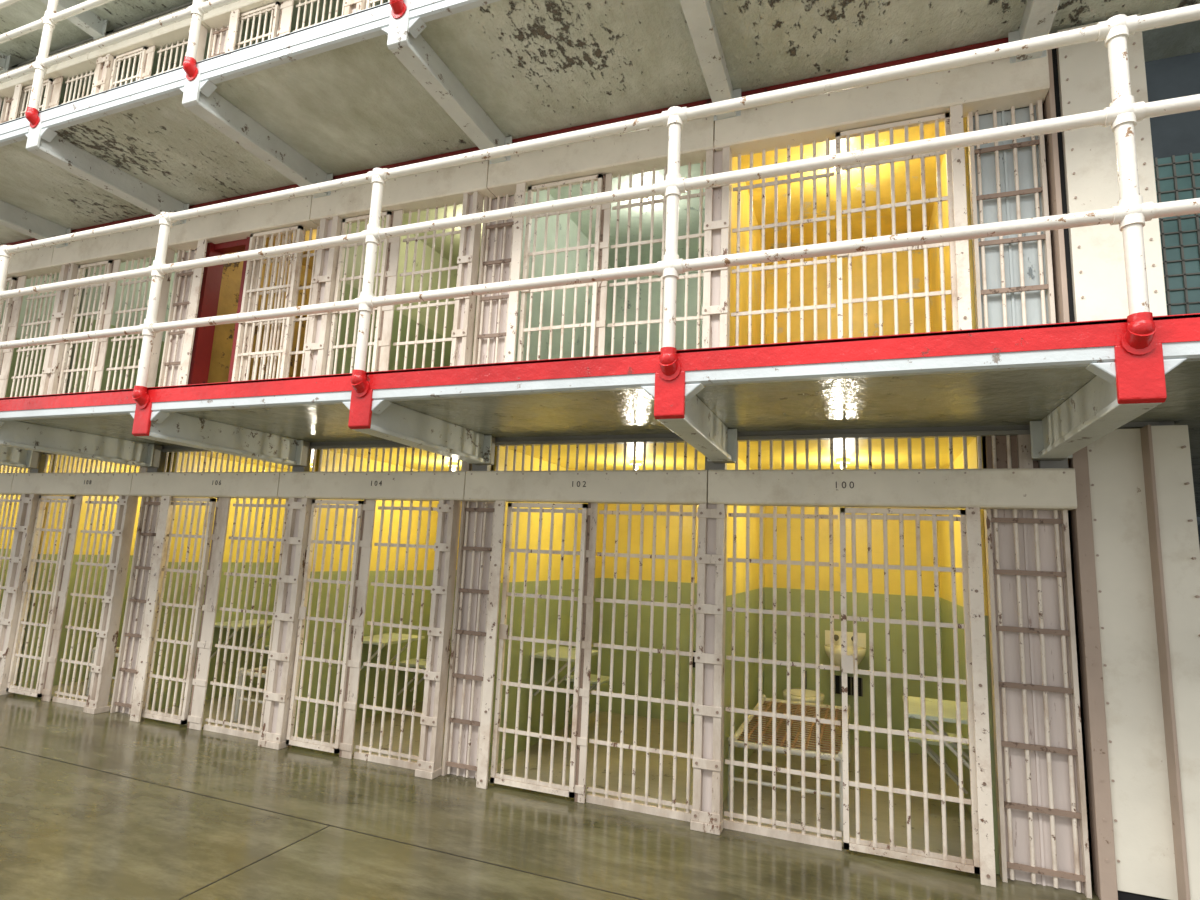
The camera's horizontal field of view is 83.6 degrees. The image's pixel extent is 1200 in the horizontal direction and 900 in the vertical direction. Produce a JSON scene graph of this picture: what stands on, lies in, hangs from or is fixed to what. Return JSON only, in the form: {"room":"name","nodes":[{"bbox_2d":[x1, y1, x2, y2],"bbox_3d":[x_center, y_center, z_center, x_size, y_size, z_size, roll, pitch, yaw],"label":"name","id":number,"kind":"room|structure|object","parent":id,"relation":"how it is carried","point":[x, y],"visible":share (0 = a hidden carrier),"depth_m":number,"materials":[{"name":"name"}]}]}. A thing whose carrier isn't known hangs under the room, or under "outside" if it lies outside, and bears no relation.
{"room":"prison interior","nodes":[
{"label":"prison interior","id":0,"kind":"room"},
{"bbox_2d":[0,62,121,685],"bbox_3d":[-6.119,-1.046,8.705,1.777,7.420,2.367,-1,-9,21],"label":"wall","id":1,"kind":"structure","parent":0,"point":[28,281],"depth_m":8.32,"materials":[{"name":"green paint"}]},
{"bbox_2d":[0,275,26,397],"bbox_3d":[-6.616,-1.074,7.533,0.155,1.925,0.076,-1,-9,21],"label":"door frame","id":2,"kind":"structure","parent":1,"relation":"attached to","point":[21,281],"depth_m":7.53,"materials":[{"name":"brown paint"}]},
{"bbox_2d":[17,27,226,688],"bbox_3d":[-4.513,-1.072,8.082,1.611,7.420,2.367,-1,-9,21],"label":"wall","id":3,"kind":"structure","parent":0,"point":[85,498],"depth_m":7.37,"materials":[{"name":"green paint"}]},
{"bbox_2d":[41,495,82,701],"bbox_3d":[-5.227,1.425,6.562,0.114,1.963,0.076,-1,-9,21],"label":"door frame","id":4,"kind":"structure","parent":3,"relation":"attached to","point":[77,501],"depth_m":6.52,"materials":[{"name":"brown paint"}]},
{"bbox_2d":[92,259,120,390],"bbox_3d":[-5.117,-1.098,6.951,0.114,1.925,0.076,-1,-9,21],"label":"door frame","id":5,"kind":"structure","parent":3,"relation":"attached to","point":[108,312],"depth_m":6.94,"materials":[{"name":"brown paint"}]},
{"bbox_2d":[178,239,207,384],"bbox_3d":[-3.889,-1.139,6.383,0.111,1.939,0.052,-1,-9,21],"label":"strap","id":6,"kind":"object","parent":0,"point":[202,244],"depth_m":6.39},
{"bbox_2d":[148,15,319,710],"bbox_3d":[-2.778,-1.100,7.409,1.744,7.420,2.367,-1,-9,21],"label":"wall","id":7,"kind":"structure","parent":0,"point":[233,500],"depth_m":6.95,"materials":[{"name":"green paint"}]},
{"bbox_2d":[187,497,230,729],"bbox_3d":[-3.380,1.396,5.845,0.155,1.963,0.076,-1,-9,21],"label":"door frame","id":8,"kind":"structure","parent":7,"relation":"attached to","point":[209,607],"depth_m":5.81,"materials":[{"name":"brown paint"}]},
{"bbox_2d":[251,227,319,379],"bbox_3d":[-2.846,-1.107,6.085,0.742,1.875,0.040,-1,-9,21],"label":"grille","id":9,"kind":"object","parent":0,"point":[308,255],"depth_m":6.11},
{"bbox_2d":[268,0,342,32],"bbox_3d":[-2.618,-4.754,7.973,1.744,0.020,2.367,-1,-9,21],"label":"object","id":10,"kind":"structure","parent":0,"point":[295,10],"depth_m":7.45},
{"bbox_2d":[180,448,461,471],"bbox_3d":[-2.100,0.172,6.927,3.317,0.020,2.367,-1,-9,21],"label":"ceiling","id":11,"kind":"structure","parent":0,"point":[387,450],"depth_m":6.29,"materials":[{"name":"yellow paint"}]},
{"bbox_2d":[303,215,342,375],"bbox_3d":[-2.420,-1.153,5.851,0.213,1.930,0.140,-1,-9,21],"label":"post","id":12,"kind":"object","parent":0,"point":[326,265],"depth_m":5.83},
{"bbox_2d":[266,202,483,277],"bbox_3d":[-1.996,-2.218,7.295,3.317,0.020,2.367,-1,-9,21],"label":"ceiling","id":13,"kind":"structure","parent":0,"point":[447,241],"depth_m":7.08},
{"bbox_2d":[293,0,511,737],"bbox_3d":[-1.218,-1.125,6.804,1.545,7.420,2.367,-1,-9,21],"label":"wall","id":14,"kind":"structure","parent":0,"point":[415,513],"depth_m":6.51,"materials":[{"name":"green paint"}]},
{"bbox_2d":[339,499,375,758],"bbox_3d":[-1.880,1.371,5.264,0.114,1.963,0.076,-1,-9,21],"label":"door frame","id":15,"kind":"structure","parent":14,"relation":"attached to","point":[369,506],"depth_m":5.22,"materials":[{"name":"brown paint"}]},
{"bbox_2d":[376,209,403,370],"bbox_3d":[-1.770,-1.152,5.653,0.114,1.925,0.076,-1,-9,21],"label":"strap","id":16,"kind":"object","parent":14,"relation":"attached to","point":[391,273],"depth_m":5.64,"materials":[{"name":"beige paint"}]},
{"bbox_2d":[393,203,460,369],"bbox_3d":[-1.419,-1.130,5.531,0.628,1.875,0.040,-1,-9,21],"label":"grille","id":17,"kind":"object","parent":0,"point":[452,233],"depth_m":5.56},
{"bbox_2d":[450,190,483,365],"bbox_3d":[-1.067,-1.175,5.326,0.146,1.930,0.140,-1,-9,21],"label":"post","id":18,"kind":"object","parent":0,"point":[462,334],"depth_m":5.31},
{"bbox_2d":[0,676,1099,899],"bbox_3d":[-4.890,2.110,4.158,32.132,0.108,20.000,-1,-9,21],"label":"floor","id":19,"kind":"structure","parent":0,"point":[68,831],"depth_m":3.92,"materials":[{"name":"concrete"}]},
{"bbox_2d":[0,495,21,615],"bbox_3d":[-6.301,1.446,6.998,0.742,1.963,0.040,-1,-9,21],"label":"cell bar grille","id":20,"kind":"object","parent":19,"relation":"on","point":[2,499],"visible":0.39,"depth_m":7.07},
{"bbox_2d":[0,494,44,694],"bbox_3d":[-5.877,1.427,6.759,0.213,1.963,0.140,-1,-9,21],"label":"post","id":21,"kind":"object","parent":19,"relation":"on","point":[24,529],"depth_m":6.73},
{"bbox_2d":[52,496,116,706],"bbox_3d":[-4.874,1.423,6.444,0.628,1.963,0.040,-1,-9,21],"label":"cell bar grille","id":22,"kind":"object","parent":19,"relation":"on","point":[76,702],"visible":0.7,"depth_m":6.46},
{"bbox_2d":[11,472,141,496],"bbox_3d":[-5.217,0.343,6.695,1.810,0.217,0.165,-1,-9,21],"label":"header beam","id":23,"kind":"structure","parent":22,"relation":"on","point":[115,483],"depth_m":6.60,"materials":[{"name":"metal"}]},
{"bbox_2d":[6,496,73,697],"bbox_3d":[-5.533,1.413,6.637,0.510,1.923,0.048,-1,-9,21],"label":"door","id":24,"kind":"structure","parent":23,"relation":"attached to","point":[28,583],"depth_m":6.63,"materials":[{"name":"beige paint"}]},
{"bbox_2d":[83,495,138,713],"bbox_3d":[-4.524,1.406,6.234,0.146,1.963,0.140,-1,-9,21],"label":"post","id":25,"kind":"object","parent":19,"relation":"on","point":[117,567],"depth_m":6.19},
{"bbox_2d":[110,496,174,713],"bbox_3d":[-4.216,1.414,6.199,0.355,1.963,0.080,-1,-9,21],"label":"panel","id":26,"kind":"object","parent":19,"relation":"on","point":[131,635],"visible":0.61,"depth_m":6.22,"materials":[{"name":"paint"}]},
{"bbox_2d":[130,496,171,721],"bbox_3d":[-4.000,1.391,5.993,0.111,1.963,0.052,-1,-9,21],"label":"post","id":27,"kind":"object","parent":19,"relation":"on","point":[143,659],"visible":1,"depth_m":5.97,"materials":[{"name":"metal"}]},
{"bbox_2d":[203,498,288,739],"bbox_3d":[-2.955,1.392,5.699,0.742,1.963,0.040,-1,-9,21],"label":"cell bar grille","id":28,"kind":"object","parent":19,"relation":"on","point":[223,729],"visible":0.81,"depth_m":5.70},
{"bbox_2d":[130,472,287,498],"bbox_3d":[-3.521,0.315,6.037,1.810,0.217,0.165,-1,-9,21],"label":"header beam","id":29,"kind":"structure","parent":28,"relation":"on","point":[261,485],"depth_m":5.94,"materials":[{"name":"metal"}]},
{"bbox_2d":[141,498,215,724],"bbox_3d":[-3.751,1.385,5.945,0.565,1.923,0.048,-1,-9,21],"label":"door","id":30,"kind":"structure","parent":29,"relation":"attached to","point":[182,719],"depth_m":5.92,"materials":[{"name":"beige paint"}]},
{"bbox_2d":[258,498,315,749],"bbox_3d":[-2.531,1.373,5.461,0.213,1.963,0.140,-1,-9,21],"label":"post","id":31,"kind":"object","parent":19,"relation":"on","point":[273,735],"depth_m":5.41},
{"bbox_2d":[1,747,643,899],"bbox_3d":[-6.515,1.351,0.000,32.132,0.001,10.944,-1,-9,21],"label":"joint","id":32,"kind":"object","parent":19,"relation":"on","point":[1,747],"visible":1,"depth_m":3.66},
{"bbox_2d":[354,500,436,769],"bbox_3d":[-1.528,1.369,5.146,0.628,1.963,0.040,-1,-9,21],"label":"cell bar grille","id":33,"kind":"object","parent":19,"relation":"on","point":[378,758],"visible":0.84,"depth_m":5.13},
{"bbox_2d":[278,471,473,501],"bbox_3d":[-1.825,0.288,5.379,1.810,0.217,0.165,-1,-9,21],"label":"header beam","id":34,"kind":"structure","parent":33,"relation":"on","point":[342,485],"depth_m":5.28,"materials":[{"name":"metal"}]},
{"bbox_2d":[286,500,363,753],"bbox_3d":[-2.186,1.359,5.338,0.510,1.923,0.048,-1,-9,21],"label":"door","id":35,"kind":"structure","parent":34,"relation":"attached to","point":[312,743],"depth_m":5.33,"materials":[{"name":"beige paint"}]},
{"bbox_2d":[415,500,460,779],"bbox_3d":[-1.178,1.352,4.936,0.146,1.963,0.140,-1,-9,21],"label":"post","id":36,"kind":"object","parent":19,"relation":"on","point":[432,721],"depth_m":4.89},
{"bbox_2d":[442,501,494,781],"bbox_3d":[-0.932,1.361,4.926,0.310,1.963,0.080,-1,-9,21],"label":"panel","id":37,"kind":"object","parent":19,"relation":"on","point":[469,629],"visible":0.72,"depth_m":4.93,"materials":[{"name":"paint"}]},
{"bbox_2d":[476,501,505,788],"bbox_3d":[-0.762,1.339,4.737,0.078,1.963,0.052,-1,-9,21],"label":"post","id":38,"kind":"object","parent":19,"relation":"on","point":[499,516],"visible":1,"depth_m":4.71,"materials":[{"name":"metal"}]},
{"bbox_2d":[586,503,697,821],"bbox_3d":[0.294,1.339,4.439,0.720,1.963,0.040,-1,-9,21],"label":"grille","id":39,"kind":"object","parent":19,"relation":"in","point":[673,813],"visible":0.97,"depth_m":4.41,"materials":[{"name":"metal"}]},
{"bbox_2d":[690,503,726,834],"bbox_3d":[0.692,1.321,4.211,0.180,1.963,0.140,-1,-9,21],"label":"post","id":40,"kind":"object","parent":19,"relation":"on","point":[707,761],"visible":1,"depth_m":4.17,"materials":[{"name":"metal"}]},
{"bbox_2d":[464,470,707,504],"bbox_3d":[-0.129,0.260,4.721,1.810,0.217,0.165,-1,-9,21],"label":"header beam","id":41,"kind":"structure","parent":40,"relation":"on","point":[662,487],"depth_m":4.61,"materials":[{"name":"metal"}]},
{"bbox_2d":[490,503,587,797],"bbox_3d":[-0.420,1.331,4.653,0.620,1.923,0.048,-1,-9,21],"label":"door","id":42,"kind":"structure","parent":41,"relation":"attached to","point":[549,787],"depth_m":4.64,"materials":[{"name":"beige paint"}]},
{"bbox_2d":[708,468,1076,510],"bbox_3d":[1.652,0.232,4.030,1.993,0.217,0.165,-1,-9,21],"label":"header beam","id":43,"kind":"structure","parent":40,"relation":"on","point":[1026,488],"depth_m":3.92,"materials":[{"name":"metal"}]},
{"bbox_2d":[0,430,1068,472],"bbox_3d":[-4.912,0.125,6.681,16.144,0.235,0.060,-1,-9,21],"label":"bars","id":44,"kind":"object","parent":43,"relation":"on","point":[1005,449],"visible":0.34,"depth_m":4.58,"materials":[{"name":"grey metal"}]},
{"bbox_2d":[840,508,979,873],"bbox_3d":[1.736,1.296,3.817,0.681,1.923,0.048,-1,-9,21],"label":"door","id":45,"kind":"structure","parent":43,"relation":"attached to","point":[849,663],"depth_m":3.80,"materials":[{"name":"beige paint"}]},
{"bbox_2d":[724,505,841,849],"bbox_3d":[1.115,1.326,4.121,0.676,1.963,0.040,-1,-9,21],"label":"grille","id":46,"kind":"object","parent":19,"relation":"in","point":[743,826],"visible":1,"depth_m":4.09,"materials":[{"name":"metal"}]},
{"bbox_2d":[727,694,850,830],"bbox_3d":[1.455,2.227,4.975,0.739,0.458,1.591,-1,-9,21],"label":"frame","id":47,"kind":"object","parent":19,"relation":"on","point":[765,701],"visible":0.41,"depth_m":4.64,"materials":[{"name":"paint"}]},
{"bbox_2d":[966,507,995,886],"bbox_3d":[2.062,1.293,3.641,0.070,1.963,0.052,-1,-9,21],"label":"post","id":48,"kind":"object","parent":19,"relation":"on","point":[973,524],"visible":1,"depth_m":3.62,"materials":[{"name":"metal"}]},
{"bbox_2d":[984,509,1091,898],"bbox_3d":[2.360,1.307,3.648,0.393,1.963,0.080,-1,-9,21],"label":"panel","id":49,"kind":"object","parent":19,"relation":"on","point":[1041,795],"visible":1,"depth_m":3.64,"materials":[{"name":"paint"}]},
{"bbox_2d":[1042,14,1199,899],"bbox_3d":[2.905,-1.381,3.847,0.515,7.380,0.190,-1,-9,21],"label":"end column","id":50,"kind":"structure","parent":19,"relation":"on","point":[1136,549],"depth_m":3.51,"materials":[{"name":"paint"}]},
{"bbox_2d":[0,313,1199,516],"bbox_3d":[-2.235,0.340,8.626,19.722,0.164,8.430,-1,-9,21],"label":"walkway slab","id":51,"kind":"object","parent":50,"relation":"attached to","point":[1012,375],"visible":0.71,"depth_m":3.50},
{"bbox_2d":[0,446,41,468],"bbox_3d":[-6.160,-0.032,6.397,0.295,0.240,1.399,-1,-9,21],"label":"bracket","id":52,"kind":"object","parent":51,"relation":"attached to","point":[14,457],"depth_m":6.86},
{"bbox_2d":[10,272,60,396],"bbox_3d":[-6.192,-1.053,7.383,0.742,1.875,0.040,-1,-9,21],"label":"grille","id":53,"kind":"object","parent":51,"relation":"on","point":[52,294],"depth_m":7.44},
{"bbox_2d":[39,263,78,394],"bbox_3d":[-5.767,-1.099,7.149,0.213,1.930,0.140,-1,-9,21],"label":"post","id":54,"kind":"object","parent":51,"relation":"on","point":[51,371],"depth_m":7.13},
{"bbox_2d":[0,421,161,467],"bbox_3d":[-4.476,-0.059,5.744,0.295,0.240,1.399,-1,-9,21],"label":"bracket","id":55,"kind":"object","parent":51,"relation":"attached to","point":[13,434],"depth_m":5.71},
{"bbox_2d":[106,256,152,389],"bbox_3d":[-4.765,-1.076,6.830,0.628,1.875,0.040,-1,-9,21],"label":"grille","id":56,"kind":"object","parent":51,"relation":"on","point":[147,279],"depth_m":6.88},
{"bbox_2d":[138,248,174,387],"bbox_3d":[-4.414,-1.121,6.624,0.146,1.930,0.140,-1,-9,21],"label":"post","id":57,"kind":"object","parent":51,"relation":"on","point":[170,254],"depth_m":6.63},
{"bbox_2d":[188,237,249,384],"bbox_3d":[-3.608,-1.092,6.402,0.554,1.875,0.160,-1,-9,21],"label":"door frame","id":58,"kind":"structure","parent":51,"relation":"on","point":[212,275],"depth_m":6.48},
{"bbox_2d":[130,403,309,466],"bbox_3d":[-2.793,-0.086,5.091,0.295,0.240,1.399,-1,-9,21],"label":"bracket","id":59,"kind":"object","parent":51,"relation":"attached to","point":[173,428],"depth_m":4.93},
{"bbox_2d":[342,390,495,464],"bbox_3d":[-1.109,-0.113,4.438,0.295,0.240,1.399,-1,-9,21],"label":"bracket","id":60,"kind":"object","parent":51,"relation":"attached to","point":[384,419],"depth_m":4.23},
{"bbox_2d":[505,182,525,361],"bbox_3d":[-0.651,-1.192,5.127,0.078,1.939,0.052,-1,-9,21],"label":"door frame","id":61,"kind":"structure","parent":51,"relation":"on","point":[511,334],"depth_m":5.13,"materials":[{"name":"beige paint"}]},
{"bbox_2d":[0,4,1199,408],"bbox_3d":[-3.730,-0.945,4.824,19.722,1.383,0.109,-1,-9,21],"label":"pipe railing","id":62,"kind":"object","parent":51,"relation":"attached to","point":[1131,214],"visible":1,"depth_m":3.17,"materials":[{"name":"metal"}]},
{"bbox_2d":[607,160,704,354],"bbox_3d":[0.403,-1.160,4.825,0.720,1.875,0.040,-1,-9,21],"label":"grille","id":63,"kind":"object","parent":51,"relation":"on","point":[701,194],"depth_m":4.85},
{"bbox_2d":[641,371,736,462],"bbox_3d":[0.574,-0.141,3.785,0.295,0.240,1.399,-1,-9,21],"label":"bracket","id":64,"kind":"object","parent":51,"relation":"attached to","point":[677,406],"depth_m":3.41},
{"bbox_2d":[702,144,731,347],"bbox_3d":[0.802,-1.205,4.600,0.180,1.930,0.140,-1,-9,21],"label":"post","id":65,"kind":"object","parent":51,"relation":"on","point":[717,224],"depth_m":4.58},
{"bbox_2d":[731,138,835,345],"bbox_3d":[1.224,-1.173,4.506,0.676,1.875,0.040,-1,-9,21],"label":"grille","id":66,"kind":"object","parent":51,"relation":"on","point":[827,175],"depth_m":4.52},
{"bbox_2d":[950,104,971,329],"bbox_3d":[2.172,-1.237,4.032,0.070,1.939,0.052,-1,-9,21],"label":"post","id":67,"kind":"object","parent":51,"relation":"on","point":[956,112],"visible":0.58,"depth_m":4.04,"materials":[{"name":"metal"}]},
{"bbox_2d":[1030,343,1185,460],"bbox_3d":[2.258,-0.168,3.132,0.295,0.240,1.399,-1,-9,21],"label":"bracket","id":68,"kind":"object","parent":51,"relation":"attached to","point":[1124,389],"depth_m":2.74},
{"bbox_2d":[489,190,703,768],"bbox_3d":[0.410,0.121,5.955,1.700,4.840,2.367,-1,-9,21],"label":"wall","id":69,"kind":"structure","parent":0,"point":[683,688],"depth_m":6.72,"materials":[{"name":"green paint"}]},
{"bbox_2d":[574,503,597,802],"bbox_3d":[-0.082,1.342,4.566,0.072,1.963,0.076,-1,-9,21],"label":"door frame","id":70,"kind":"structure","parent":69,"relation":"attached to","point":[592,510],"depth_m":4.53,"materials":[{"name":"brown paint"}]},
{"bbox_2d":[595,173,611,355],"bbox_3d":[0.028,-1.181,4.955,0.072,1.925,0.076,-1,-9,21],"label":"door frame","id":71,"kind":"structure","parent":69,"relation":"attached to","point":[607,178],"depth_m":4.95,"materials":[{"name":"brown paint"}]},
{"bbox_2d":[501,437,974,469],"bbox_3d":[1.153,0.119,5.665,3.295,0.020,2.367,-1,-9,21],"label":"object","id":72,"kind":"structure","parent":0,"point":[944,463],"depth_m":5.08,"materials":[{"name":"yellow paint"}]},
{"bbox_2d":[162,106,1158,468],"bbox_3d":[-4.146,-2.331,8.162,16.576,5.118,2.500,-1,-9,21],"label":"cell floor slab","id":73,"kind":"object","parent":72,"relation":"on","point":[1130,425],"visible":0.02,"depth_m":4.36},
{"bbox_2d":[7,246,60,278],"bbox_3d":[-6.805,-2.102,7.734,1.810,0.250,0.165,-1,-9,21],"label":"header beam","id":74,"kind":"structure","parent":73,"relation":"on","point":[34,262],"depth_m":7.48,"materials":[{"name":"metal"}]},
{"bbox_2d":[0,41,96,98],"bbox_3d":[-6.697,-4.575,8.116,1.810,0.240,0.165,-1,-9,21],"label":"header beam","id":75,"kind":"structure","parent":73,"relation":"on","point":[81,64],"depth_m":7.96,"materials":[{"name":"metal"}]},
{"bbox_2d":[0,0,192,66],"bbox_3d":[-3.278,-5.114,6.163,19.722,0.164,1.430,-1,-9,21],"label":"walkway slab","id":76,"kind":"object","parent":73,"relation":"attached to","point":[118,13],"visible":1,"depth_m":7.72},
{"bbox_2d":[40,0,107,39],"bbox_3d":[-5.963,-4.942,7.110,0.295,0.240,1.304,-1,-9,21],"label":"bracket","id":77,"kind":"object","parent":76,"relation":"attached to","point":[88,21],"depth_m":7.54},
{"bbox_2d":[51,225,177,269],"bbox_3d":[-5.109,-2.129,7.076,1.810,0.250,0.165,-1,-9,21],"label":"header beam","id":78,"kind":"structure","parent":73,"relation":"on","point":[141,243],"depth_m":7.00,"materials":[{"name":"metal"}]},
{"bbox_2d":[57,260,112,393],"bbox_3d":[-5.423,-1.086,7.022,0.510,1.835,0.048,-1,-9,21],"label":"door","id":79,"kind":"structure","parent":78,"relation":"attached to","point":[74,315],"depth_m":7.05,"materials":[{"name":"beige paint"}]},
{"bbox_2d":[88,5,210,64],"bbox_3d":[-5.001,-4.603,7.458,1.810,0.240,0.165,-1,-9,21],"label":"header beam","id":80,"kind":"structure","parent":73,"relation":"on","point":[178,31],"depth_m":7.38,"materials":[{"name":"metal"}]},
{"bbox_2d":[109,47,146,88],"bbox_3d":[-5.317,-3.522,7.398,0.510,1.920,0.048,-1,-9,21],"label":"door","id":81,"kind":"structure","parent":80,"relation":"attached to","point":[118,59],"depth_m":7.52,"materials":[{"name":"beige paint"}]},
{"bbox_2d":[158,248,196,386],"bbox_3d":[-4.106,-1.105,6.588,0.355,1.914,0.080,-1,-9,21],"label":"panel","id":82,"kind":"object","parent":73,"relation":"on","point":[182,284],"visible":0.36,"depth_m":6.63,"materials":[{"name":"paint"}]},
{"bbox_2d":[168,195,319,251],"bbox_3d":[-3.413,-2.157,6.418,1.810,0.250,0.165,-1,-9,21],"label":"header beam","id":83,"kind":"structure","parent":73,"relation":"on","point":[238,224],"depth_m":6.33,"materials":[{"name":"metal"}]},
{"bbox_2d":[231,225,303,381],"bbox_3d":[-3.040,-1.127,6.076,0.609,1.835,0.048,-1,-9,21],"label":"door","id":84,"kind":"structure","parent":83,"relation":"attached to","point":[253,237],"depth_m":6.10,"materials":[{"name":"beige paint"}]},
{"bbox_2d":[202,0,304,29],"bbox_3d":[-3.305,-4.630,6.800,1.810,0.240,0.165,-1,-9,21],"label":"header beam","id":85,"kind":"structure","parent":73,"relation":"on","point":[216,18],"depth_m":6.92,"materials":[{"name":"metal"}]},
{"bbox_2d":[235,2,280,49],"bbox_3d":[-3.535,-3.551,6.707,0.565,1.920,0.048,-1,-9,21],"label":"door","id":86,"kind":"structure","parent":85,"relation":"attached to","point":[274,7],"depth_m":6.81,"materials":[{"name":"beige paint"}]},
{"bbox_2d":[310,160,495,225],"bbox_3d":[-1.717,-2.184,5.761,1.810,0.250,0.165,-1,-9,21],"label":"header beam","id":87,"kind":"structure","parent":73,"relation":"on","point":[440,188],"depth_m":5.64,"materials":[{"name":"metal"}]},
{"bbox_2d":[326,211,391,374],"bbox_3d":[-2.077,-1.140,5.724,0.510,1.835,0.048,-1,-9,21],"label":"door","id":88,"kind":"structure","parent":87,"relation":"attached to","point":[345,222],"depth_m":5.75,"materials":[{"name":"beige paint"}]},
{"bbox_2d":[472,193,515,364],"bbox_3d":[-0.822,-1.158,5.314,0.310,1.914,0.080,-1,-9,21],"label":"panel","id":89,"kind":"object","parent":73,"relation":"on","point":[489,346],"visible":0.48,"depth_m":5.34,"materials":[{"name":"paint"}]},
{"bbox_2d":[487,116,715,197],"bbox_3d":[-0.021,-2.212,5.103,1.810,0.250,0.165,-1,-9,21],"label":"header beam","id":90,"kind":"structure","parent":73,"relation":"on","point":[646,150],"depth_m":5.01,"materials":[{"name":"metal"}]},
{"bbox_2d":[517,174,602,360],"bbox_3d":[-0.311,-1.168,5.039,0.620,1.835,0.048,-1,-9,21],"label":"door","id":91,"kind":"structure","parent":90,"relation":"attached to","point":[599,177],"depth_m":5.07,"materials":[{"name":"beige paint"}]},
{"bbox_2d":[714,50,1049,156],"bbox_3d":[1.760,-2.240,4.412,1.993,0.250,0.165,-1,-9,21],"label":"header beam","id":92,"kind":"structure","parent":73,"relation":"on","point":[1000,85],"depth_m":4.30,"materials":[{"name":"metal"}]},
{"bbox_2d":[0,0,1199,244],"bbox_3d":[-3.388,-2.596,5.775,19.722,0.164,1.430,-1,-9,21],"label":"walkway slab","id":93,"kind":"object","parent":92,"relation":"attached to","point":[334,91],"visible":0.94,"depth_m":4.69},
{"bbox_2d":[0,200,70,247],"bbox_3d":[-6.073,-2.424,6.721,0.295,0.240,1.304,-1,-9,21],"label":"bracket","id":94,"kind":"object","parent":93,"relation":"attached to","point":[13,217],"depth_m":6.98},
{"bbox_2d":[25,122,189,225],"bbox_3d":[-4.389,-2.451,6.068,0.295,0.240,1.304,-1,-9,21],"label":"bracket","id":95,"kind":"object","parent":93,"relation":"attached to","point":[45,143],"depth_m":5.91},
{"bbox_2d":[0,0,405,127],"bbox_3d":[-3.626,-3.329,5.192,19.722,1.383,0.109,-1,-9,21],"label":"pipe railing","id":96,"kind":"object","parent":93,"relation":"attached to","point":[197,11],"visible":1,"depth_m":5.39,"materials":[{"name":"metal"}]},
{"bbox_2d":[180,74,332,197],"bbox_3d":[-2.706,-2.478,5.415,0.295,0.240,1.304,-1,-9,21],"label":"bracket","id":97,"kind":"object","parent":93,"relation":"attached to","point":[201,98],"depth_m":5.24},
{"bbox_2d":[381,10,511,163],"bbox_3d":[-1.022,-2.505,4.762,0.295,0.240,1.304,-1,-9,21],"label":"bracket","id":98,"kind":"object","parent":93,"relation":"attached to","point":[405,41],"depth_m":4.54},
{"bbox_2d":[3,37,1008,244],"bbox_3d":[-4.814,-2.330,7.036,16.144,0.160,0.150,-1,-9,21],"label":"trim","id":99,"kind":"structure","parent":93,"relation":"attached to","point":[1003,40],"depth_m":5.05,"materials":[{"name":"red paint"}]},
{"bbox_2d":[680,0,740,120],"bbox_3d":[0.661,-2.533,4.109,0.295,0.240,1.304,-1,-9,21],"label":"bracket","id":100,"kind":"object","parent":93,"relation":"attached to","point":[698,14],"depth_m":4.11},
{"bbox_2d":[1008,0,1060,62],"bbox_3d":[2.345,-2.560,3.456,0.295,0.240,1.304,-1,-9,21],"label":"bracket","id":101,"kind":"object","parent":93,"relation":"attached to","point":[1039,15],"depth_m":3.79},
{"bbox_2d":[835,113,957,338],"bbox_3d":[1.845,-1.203,4.202,0.681,1.835,0.048,-1,-9,21],"label":"door","id":102,"kind":"structure","parent":92,"relation":"attached to","point":[936,119],"depth_m":4.23,"materials":[{"name":"beige paint"}]},
{"bbox_2d":[967,99,1055,328],"bbox_3d":[2.470,-1.211,4.037,0.393,1.914,0.080,-1,-9,21],"label":"panel","id":103,"kind":"object","parent":73,"relation":"on","point":[1013,274],"visible":0.65,"depth_m":4.06,"materials":[{"name":"beige paint"}]},
{"bbox_2d":[550,121,944,267],"bbox_3d":[1.258,-2.271,6.033,3.295,0.020,2.367,-1,-9,21],"label":"ceiling","id":104,"kind":"structure","parent":0,"point":[929,129],"depth_m":6.07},
{"bbox_2d":[723,117,999,873],"bbox_3d":[1.949,0.096,5.358,1.589,4.840,2.367,-1,-9,21],"label":"wall","id":105,"kind":"structure","parent":0,"point":[926,534],"depth_m":6.12,"materials":[{"name":"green paint"}]},
{"bbox_2d":[824,630,865,686],"bbox_3d":[2.201,1.951,6.023,0.360,0.598,0.326,-1,-9,21],"label":"sink","id":106,"kind":"object","parent":105,"relation":"attached to","point":[861,637],"depth_m":6.12,"materials":[{"name":"ceramic"}]},
{"bbox_2d":[902,696,968,768],"bbox_3d":[2.107,1.774,4.146,0.399,0.348,0.600,-1,-9,21],"label":"folding table","id":107,"kind":"object","parent":105,"relation":"attached to","point":[914,703],"visible":0.49,"depth_m":4.08,"materials":[{"name":"paint"}]},
{"bbox_2d":[991,186,1173,799],"bbox_3d":[3.223,-1.173,5.171,0.886,7.400,2.540,-1,-9,21],"label":"wall","id":108,"kind":"structure","parent":0,"point":[1161,423],"depth_m":5.05,"materials":[{"name":"grey metal"}]},
{"bbox_2d":[1142,20,1199,61],"bbox_3d":[0.846,-6.635,9.504,25.041,0.100,7.800,-1,-9,21],"label":"ceiling","id":109,"kind":"structure","parent":0,"point":[1184,38],"depth_m":10.10,"materials":[{"name":"paint"}]},
{"bbox_2d":[1145,52,1199,546],"bbox_3d":[1.813,-1.236,12.386,25.484,9.600,0.100,-1,-9,21],"label":"wall","id":110,"kind":"structure","parent":0,"point":[1178,134],"depth_m":10.29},
{"bbox_2d":[1153,153,1199,314],"bbox_3d":[8.195,-2.936,10.065,2.992,3.000,0.120,-1,-9,21],"label":"window","id":111,"kind":"structure","parent":110,"relation":"in","point":[1176,177],"depth_m":9.92,"materials":[{"name":"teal glass"}]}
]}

